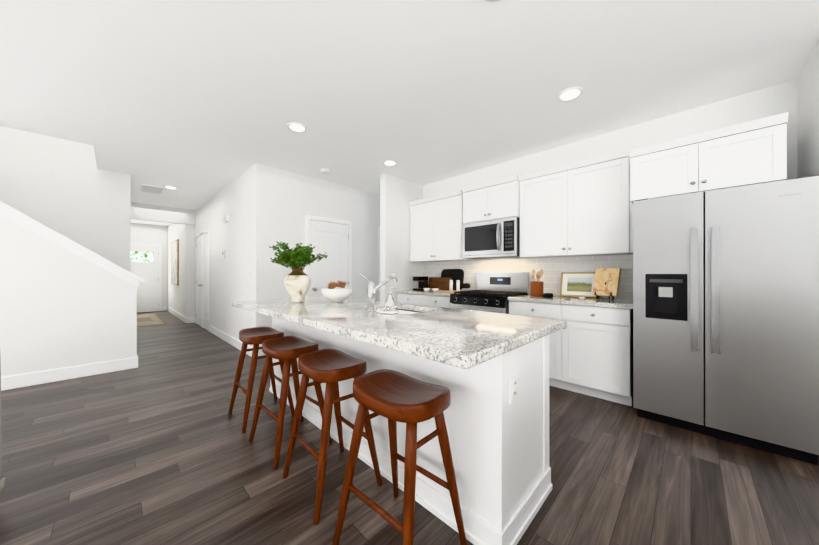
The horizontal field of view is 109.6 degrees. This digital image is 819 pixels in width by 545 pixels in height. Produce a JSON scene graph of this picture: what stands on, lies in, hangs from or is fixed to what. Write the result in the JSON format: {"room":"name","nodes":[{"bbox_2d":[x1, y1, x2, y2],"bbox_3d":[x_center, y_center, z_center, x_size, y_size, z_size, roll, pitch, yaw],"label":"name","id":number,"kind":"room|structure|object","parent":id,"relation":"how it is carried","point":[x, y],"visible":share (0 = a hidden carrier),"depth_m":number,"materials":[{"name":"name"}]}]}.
{"room":"kitchen","nodes":[
{"label":"kitchen","id":0,"kind":"room"},
{"bbox_2d":[0,126,119,265],"bbox_3d":[-5.651,-0.620,3.134,0.120,3.600,3.530,0,0,44],"label":"wall","id":1,"kind":"structure","parent":0,"point":[68,189],"depth_m":3.97,"materials":[{"name":"white paint"}]},
{"bbox_2d":[0,215,136,376],"bbox_3d":[-3.832,0.230,3.280,0.120,1.900,1.060,0,0,44],"label":"wall","id":2,"kind":"structure","parent":0,"point":[61,307],"depth_m":3.16,"materials":[{"name":"white paint"}]},
{"bbox_2d":[0,201,143,286],"bbox_3d":[-3.811,-0.297,3.302,0.250,0.945,1.120,0,0,44],"label":"trim","id":3,"kind":"structure","parent":2,"relation":"on","point":[23,220],"depth_m":3.19,"materials":[{"name":"white paint"}]},
{"bbox_2d":[119,173,130,271],"bbox_3d":[-5.193,-0.169,5.236,2.400,2.700,0.120,0,0,44],"label":"wall","id":4,"kind":"structure","parent":0,"point":[125,225],"depth_m":4.40,"materials":[{"name":"white paint"}]},
{"bbox_2d":[131,223,167,312],"bbox_3d":[-8.289,-0.166,8.757,0.150,2.700,3.500,0,0,44],"label":"wall","id":5,"kind":"structure","parent":0,"point":[148,234],"depth_m":9.09,"materials":[{"name":"white paint"}]},
{"bbox_2d":[130,243,160,311],"bbox_3d":[-8.169,0.137,8.713,0.082,2.095,1.045,0,0,44],"label":"door","id":6,"kind":"structure","parent":5,"relation":"attached to","point":[149,294],"depth_m":8.88,"materials":[{"name":"white paint"}]},
{"bbox_2d":[131,202,194,224],"bbox_3d":[-5.682,-1.343,6.454,0.120,0.350,1.440,0,0,44],"label":"header beam","id":7,"kind":"structure","parent":0,"point":[149,212],"depth_m":6.49,"materials":[{"name":"white paint"}]},
{"bbox_2d":[168,223,194,317],"bbox_3d":[-5.183,-0.165,9.402,3.400,2.700,3.800,0,0,44],"label":"wall","id":8,"kind":"structure","parent":0,"point":[181,293],"depth_m":7.15,"materials":[{"name":"white paint"}]},
{"bbox_2d":[1,306,265,390],"bbox_3d":[-3.098,1.112,3.158,15.100,0.135,6.890,0,0,44],"label":"baseboard","id":9,"kind":"structure","parent":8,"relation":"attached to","point":[31,379],"depth_m":3.31,"materials":[{"name":"white paint"}]},
{"bbox_2d":[171,239,178,284],"bbox_3d":[-6.523,-0.296,8.027,1.120,1.220,0.036,0,0,44],"label":"framed picture","id":10,"kind":"object","parent":8,"relation":"attached to","point":[175,262],"visible":1,"depth_m":7.87,"materials":[{"name":"brown wood"}]},
{"bbox_2d":[380,173,423,302],"bbox_3d":[-0.119,-0.169,4.711,0.120,2.700,0.830,0,0,44],"label":"wall","id":11,"kind":"structure","parent":0,"point":[397,195],"depth_m":4.54,"materials":[{"name":"white paint"}]},
{"bbox_2d":[0,311,818,544],"bbox_3d":[-2.692,1.210,3.789,15.400,0.060,8.600,0,0,44],"label":"floor","id":12,"kind":"structure","parent":0,"point":[156,447],"depth_m":1.69,"materials":[{"name":"brown wood"}]},
{"bbox_2d":[0,354,4,492],"bbox_3d":[-2.904,0.747,0.635,1.065,0.862,2.142,0,0,19],"label":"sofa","id":13,"kind":"object","parent":12,"relation":"on","point":[2,482],"visible":1,"depth_m":1.47,"materials":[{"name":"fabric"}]},
{"bbox_2d":[137,313,167,326],"bbox_3d":[-6.825,1.178,7.357,2.680,0.009,0.780,0,0,44],"label":"rug","id":14,"kind":"object","parent":12,"relation":"on","point":[152,319],"visible":0.71,"depth_m":7.21,"materials":[{"name":"beige fabric"}]},
{"bbox_2d":[228,326,294,432],"bbox_3d":[-1.238,0.831,2.416,0.397,0.701,0.441,0,0,-44],"label":"stool","id":15,"kind":"object","parent":12,"relation":"on","point":[255,337],"visible":0.79,"depth_m":2.37,"materials":[{"name":"brown wood"}]},
{"bbox_2d":[195,163,379,347],"bbox_3d":[-2.377,-0.167,6.779,4.280,2.700,3.640,0,0,44],"label":"wall block","id":16,"kind":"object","parent":12,"relation":"on","point":[264,207],"visible":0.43,"depth_m":4.58,"materials":[{"name":"white paint"}]},
{"bbox_2d":[196,229,209,331],"bbox_3d":[-4.572,0.135,6.318,1.350,2.095,0.082,0,0,44],"label":"door","id":17,"kind":"structure","parent":16,"relation":"attached to","point":[203,279],"depth_m":6.26,"materials":[{"name":"white paint"}]},
{"bbox_2d":[224,213,228,221],"bbox_3d":[-3.139,-0.954,4.951,0.140,0.130,0.042,0,0,44],"label":"door chime","id":18,"kind":"object","parent":16,"relation":"attached to","point":[226,217],"visible":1,"depth_m":4.91,"materials":[{"name":"white plastic"}]},
{"bbox_2d":[306,215,351,297],"bbox_3d":[-1.293,0.134,4.765,0.082,2.095,0.840,0,0,44],"label":"door","id":19,"kind":"structure","parent":16,"relation":"attached to","point":[333,239],"depth_m":4.77,"materials":[{"name":"white paint"}]},
{"bbox_2d":[378,226,379,300],"bbox_3d":[-0.274,0.134,5.810,0.082,2.095,0.840,0,0,44],"label":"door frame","id":20,"kind":"structure","parent":16,"relation":"attached to","point":[378,262],"depth_m":5.54,"materials":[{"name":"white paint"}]},
{"bbox_2d":[249,336,330,468],"bbox_3d":[-0.837,0.830,2.025,0.441,0.701,0.397,0,0,43],"label":"stool","id":21,"kind":"object","parent":12,"relation":"on","point":[289,350],"visible":0.85,"depth_m":1.98,"materials":[{"name":"brown wood"}]},
{"bbox_2d":[282,349,381,524],"bbox_3d":[-0.443,0.830,1.641,0.397,0.701,0.441,0,0,-43],"label":"stool","id":22,"kind":"object","parent":12,"relation":"on","point":[331,368],"visible":0.96,"depth_m":1.59,"materials":[{"name":"brown wood"}]},
{"bbox_2d":[333,369,466,544],"bbox_3d":[-0.042,0.830,1.251,0.441,0.701,0.397,0,0,42],"label":"stool","id":23,"kind":"object","parent":12,"relation":"on","point":[393,396],"visible":1,"depth_m":1.21,"materials":[{"name":"brown wood"}]},
{"bbox_2d":[396,292,415,304],"bbox_3d":[0.230,0.743,4.549,0.593,0.873,0.619,0,0,44],"label":"base cabinet","id":24,"kind":"object","parent":12,"relation":"on","point":[402,297],"depth_m":4.40,"materials":[{"name":"white paint"}]},
{"bbox_2d":[269,317,551,544],"bbox_3d":[-0.294,0.742,2.260,2.494,0.873,0.642,0,0,44],"label":"kitchen island","id":25,"kind":"object","parent":12,"relation":"on","point":[490,370],"depth_m":1.36,"materials":[{"name":"white paint"}]},
{"bbox_2d":[232,297,566,372],"bbox_3d":[-0.384,0.284,2.168,2.570,0.040,1.020,0,0,44],"label":"island countertop","id":26,"kind":"structure","parent":25,"relation":"on","point":[458,338],"depth_m":1.46,"materials":[{"name":"white stone"}]},
{"bbox_2d":[269,241,327,302],"bbox_3d":[-1.020,-0.010,2.641,0.488,0.545,0.473,0,0,44],"label":"vase","id":27,"kind":"object","parent":26,"relation":"on","point":[297,281],"visible":1,"depth_m":2.58,"materials":[{"name":"ceramic"}]},
{"bbox_2d":[321,280,352,301],"bbox_3d":[-0.677,0.161,2.705,0.300,0.204,0.300,0,0,44],"label":"bowl","id":28,"kind":"object","parent":26,"relation":"on","point":[331,292],"visible":1,"depth_m":2.62,"materials":[{"name":"white ceramic"}]},
{"bbox_2d":[360,273,396,311],"bbox_3d":[-0.213,0.129,2.078,0.060,0.269,0.337,0,0,44],"label":"faucet","id":29,"kind":"object","parent":26,"relation":"on","point":[371,289],"depth_m":2.00,"materials":[{"name":"silver metal"}]},
{"bbox_2d":[376,287,398,313],"bbox_3d":[-0.151,0.176,1.948,0.184,0.170,0.128,0,0,44],"label":"soap dispenser","id":30,"kind":"object","parent":26,"relation":"on","point":[389,306],"visible":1,"depth_m":1.91,"materials":[{"name":"white ceramic"}]},
{"bbox_2d":[510,372,517,403],"bbox_3d":[0.460,0.502,1.265,0.007,0.117,0.075,0,0,44],"label":"outlet","id":31,"kind":"object","parent":25,"relation":"attached to","point":[513,375],"depth_m":1.26,"materials":[{"name":"white plastic"}]},
{"bbox_2d":[416,296,449,307],"bbox_3d":[0.569,0.743,4.219,0.586,0.873,0.619,0,0,44],"label":"base cabinet","id":32,"kind":"object","parent":12,"relation":"on","point":[436,301],"depth_m":4.00,"materials":[{"name":"white paint"}]},
{"bbox_2d":[400,290,453,295],"bbox_3d":[0.392,0.286,4.378,1.068,0.040,0.639,0,0,44],"label":"countertop","id":33,"kind":"structure","parent":32,"relation":"on","point":[410,292],"depth_m":4.16,"materials":[{"name":"white stone"}]},
{"bbox_2d":[413,277,427,289],"bbox_3d":[0.177,0.157,4.628,0.142,0.215,0.226,0,0,44],"label":"coffee maker","id":34,"kind":"object","parent":33,"relation":"on","point":[422,282],"visible":0.94,"depth_m":4.60,"materials":[{"name":"black plastic"}]},
{"bbox_2d":[428,277,451,289],"bbox_3d":[0.476,0.163,4.605,0.440,0.200,0.063,0,0,44],"label":"cutting board","id":35,"kind":"object","parent":33,"relation":"on","point":[440,283],"visible":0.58,"depth_m":4.59,"materials":[{"name":"brown wood"}]},
{"bbox_2d":[434,290,453,292],"bbox_3d":[0.515,0.251,4.015,0.340,0.026,0.140,0,0,36],"label":"board","id":36,"kind":"object","parent":33,"relation":"on","point":[444,291],"visible":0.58,"depth_m":3.97,"materials":[{"name":"brown wood"}]},
{"bbox_2d":[449,280,452,290],"bbox_3d":[0.605,0.178,4.193,0.049,0.172,0.049,0,0,44],"label":"mill","id":37,"kind":"object","parent":33,"relation":"on","point":[450,285],"visible":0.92,"depth_m":4.17,"materials":[{"name":"white ceramic"}]},
{"bbox_2d":[441,269,469,290],"bbox_3d":[0.705,0.096,4.460,0.550,0.334,0.070,0,0,44],"label":"cutting board","id":38,"kind":"object","parent":33,"relation":"on","point":[455,274],"visible":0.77,"depth_m":4.44,"materials":[{"name":"black"}]},
{"bbox_2d":[456,280,459,290],"bbox_3d":[0.691,0.178,4.109,0.049,0.172,0.049,0,0,44],"label":"mill","id":39,"kind":"object","parent":33,"relation":"on","point":[457,285],"visible":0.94,"depth_m":4.09,"materials":[{"name":"white ceramic"}]},
{"bbox_2d":[450,272,528,313],"bbox_3d":[1.008,0.580,3.696,0.752,1.199,0.745,0,0,44],"label":"range","id":40,"kind":"object","parent":12,"relation":"on","point":[493,291],"visible":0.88,"depth_m":3.68,"materials":[{"name":"grey metal"}]},
{"bbox_2d":[508,300,551,385],"bbox_3d":[1.552,0.742,3.261,0.612,0.873,0.619,0,0,44],"label":"base cabinet","id":41,"kind":"object","parent":12,"relation":"on","point":[516,307],"depth_m":3.04,"materials":[{"name":"white paint"}]},
{"bbox_2d":[552,304,632,405],"bbox_3d":[1.902,0.742,2.919,0.601,0.873,0.619,0,0,44],"label":"base cabinet","id":42,"kind":"object","parent":12,"relation":"on","point":[592,355],"depth_m":2.68,"materials":[{"name":"white paint"}]},
{"bbox_2d":[508,292,632,307],"bbox_3d":[1.725,0.285,3.078,1.124,0.040,0.639,0,0,44],"label":"countertop","id":43,"kind":"structure","parent":42,"relation":"on","point":[603,301],"depth_m":2.84,"materials":[{"name":"white stone"}]},
{"bbox_2d":[530,269,543,295],"bbox_3d":[1.490,0.107,3.385,0.149,0.312,0.144,0,0,44],"label":"utensil crock","id":44,"kind":"object","parent":43,"relation":"on","point":[537,288],"visible":0.98,"depth_m":3.34,"materials":[{"name":"brown ceramic"}]},
{"bbox_2d":[543,293,552,297],"bbox_3d":[1.537,0.242,3.200,0.100,0.043,0.100,0,0,44],"label":"smart speaker","id":45,"kind":"object","parent":43,"relation":"on","point":[548,295],"visible":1,"depth_m":3.16},
{"bbox_2d":[560,272,598,297],"bbox_3d":[1.898,0.123,3.228,0.380,0.277,0.089,0,0,44],"label":"art","id":46,"kind":"object","parent":43,"relation":"on","point":[577,284],"visible":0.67,"depth_m":3.23,"materials":[{"name":"white paper"}]},
{"bbox_2d":[593,268,620,299],"bbox_3d":[1.972,0.102,2.892,0.231,0.314,0.178,0,0,44],"label":"cutting board","id":47,"kind":"object","parent":43,"relation":"on","point":[606,281],"visible":1,"depth_m":2.89,"materials":[{"name":"beige wood"}]},
{"bbox_2d":[633,175,818,464],"bbox_3d":[2.380,0.291,2.268,0.915,1.774,0.838,0,0,44],"label":"fridge","id":48,"kind":"object","parent":12,"relation":"on","point":[726,314],"visible":1,"depth_m":1.96,"materials":[{"name":"grey metal"}]},
{"bbox_2d":[0,0,818,225],"bbox_3d":[-2.692,-1.570,3.791,15.400,0.100,8.600,0,0,44],"label":"ceiling","id":49,"kind":"structure","parent":0,"point":[197,103],"depth_m":2.23,"materials":[{"name":"white paint"}]},
{"bbox_2d":[140,184,164,193],"bbox_3d":[-4.641,-1.513,5.202,0.560,0.010,0.300,0,0,44],"label":"ceiling vent","id":50,"kind":"object","parent":49,"relation":"in","point":[151,189],"visible":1,"depth_m":5.18,"materials":[{"name":"white plastic"}]},
{"bbox_2d":[163,186,177,188],"bbox_3d":[-4.215,-1.514,5.094,0.196,0.010,0.196,0,0,44],"label":"recessed light","id":51,"kind":"object","parent":49,"relation":"in","point":[170,187],"visible":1,"depth_m":5.09,"materials":[{"name":"white plastic"}]},
{"bbox_2d":[287,122,306,132],"bbox_3d":[-1.169,-1.515,3.005,0.196,0.010,0.196,0,0,44],"label":"recessed light","id":52,"kind":"object","parent":49,"relation":"in","point":[296,127],"visible":1,"depth_m":3.00,"materials":[{"name":"white plastic"}]},
{"bbox_2d":[321,168,329,173],"bbox_3d":[-1.234,-1.500,4.241,0.136,0.038,0.136,0,0,44],"label":"smoke detector","id":53,"kind":"object","parent":49,"relation":"attached to","point":[325,171],"visible":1,"depth_m":4.20,"materials":[{"name":"white plastic"}]},
{"bbox_2d":[383,160,396,165],"bbox_3d":[-0.269,-1.514,3.971,0.196,0.010,0.196,0,0,44],"label":"recessed light","id":54,"kind":"object","parent":49,"relation":"in","point":[390,163],"visible":1,"depth_m":3.97,"materials":[{"name":"white plastic"}]},
{"bbox_2d":[557,87,583,101],"bbox_3d":[1.363,-1.516,2.450,0.196,0.010,0.196,0,0,44],"label":"recessed light","id":55,"kind":"object","parent":49,"relation":"in","point":[569,94],"visible":1,"depth_m":2.45,"materials":[{"name":"white plastic"}]},
{"bbox_2d":[424,79,796,298],"bbox_3d":[1.633,-0.170,3.708,4.030,2.700,0.120,0,0,44],"label":"wall","id":56,"kind":"structure","parent":0,"point":[780,98],"depth_m":2.81,"materials":[{"name":"white paint"}]},
{"bbox_2d":[409,198,431,263],"bbox_3d":[0.323,-0.679,4.666,0.565,0.970,0.324,0,0,44],"label":"upper cabinet","id":57,"kind":"object","parent":56,"relation":"attached to","point":[418,208],"depth_m":4.61,"materials":[{"name":"white paint"}]},
{"bbox_2d":[428,190,476,263],"bbox_3d":[0.662,-0.679,4.336,0.613,0.970,0.324,0,0,44],"label":"upper cabinet","id":58,"kind":"object","parent":56,"relation":"attached to","point":[444,226],"depth_m":4.26,"materials":[{"name":"white paint"}]},
{"bbox_2d":[460,184,483,223],"bbox_3d":[1.022,-0.923,3.946,0.439,0.483,0.379,0,0,44],"label":"upper cabinet","id":59,"kind":"object","parent":56,"relation":"attached to","point":[472,197],"depth_m":3.87,"materials":[{"name":"white paint"}]},
{"bbox_2d":[484,175,519,220],"bbox_3d":[1.253,-0.923,3.721,0.439,0.483,0.379,0,0,44],"label":"upper cabinet","id":60,"kind":"object","parent":56,"relation":"attached to","point":[502,196],"depth_m":3.57,"materials":[{"name":"white paint"}]},
{"bbox_2d":[462,216,519,258],"bbox_3d":[1.110,-0.444,3.805,0.751,0.464,0.455,0,0,44],"label":"microwave","id":61,"kind":"object","parent":60,"relation":"attached to","point":[494,238],"visible":0.98,"depth_m":3.64,"materials":[{"name":"grey metal"}]},
{"bbox_2d":[423,254,632,298],"bbox_3d":[1.294,0.035,3.945,2.968,0.460,0.009,0,0,44],"label":"backsplash","id":62,"kind":"structure","parent":56,"relation":"attached to","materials":[{"name":"tile"}]},
{"bbox_2d":[516,166,567,259],"bbox_3d":[1.643,-0.680,3.379,0.587,0.970,0.324,0,0,44],"label":"upper cabinet","id":63,"kind":"object","parent":56,"relation":"attached to","point":[539,217],"depth_m":3.31,"materials":[{"name":"white paint"}]},
{"bbox_2d":[560,149,632,259],"bbox_3d":[1.996,-0.680,3.036,0.632,0.970,0.324,0,0,44],"label":"upper cabinet","id":64,"kind":"object","parent":56,"relation":"attached to","point":[576,216],"depth_m":2.92,"materials":[{"name":"white paint"}]},
{"bbox_2d":[628,137,683,207],"bbox_3d":[2.290,-0.838,2.546,0.474,0.435,0.614,0,0,44],"label":"upper cabinet","id":65,"kind":"object","parent":56,"relation":"attached to","point":[655,170],"depth_m":2.37,"materials":[{"name":"white paint"}]},
{"bbox_2d":[684,112,788,195],"bbox_3d":[2.546,-0.838,2.297,0.473,0.435,0.614,0,0,44],"label":"upper cabinet","id":66,"kind":"object","parent":56,"relation":"attached to","point":[753,152],"depth_m":2.07,"materials":[{"name":"white paint"}]},
{"bbox_2d":[797,40,818,178],"bbox_3d":[3.765,-0.172,1.196,2.530,2.700,0.740,0,0,44],"label":"wall","id":67,"kind":"structure","parent":0,"point":[808,121],"depth_m":2.04,"materials":[{"name":"white paint"}]}
]}

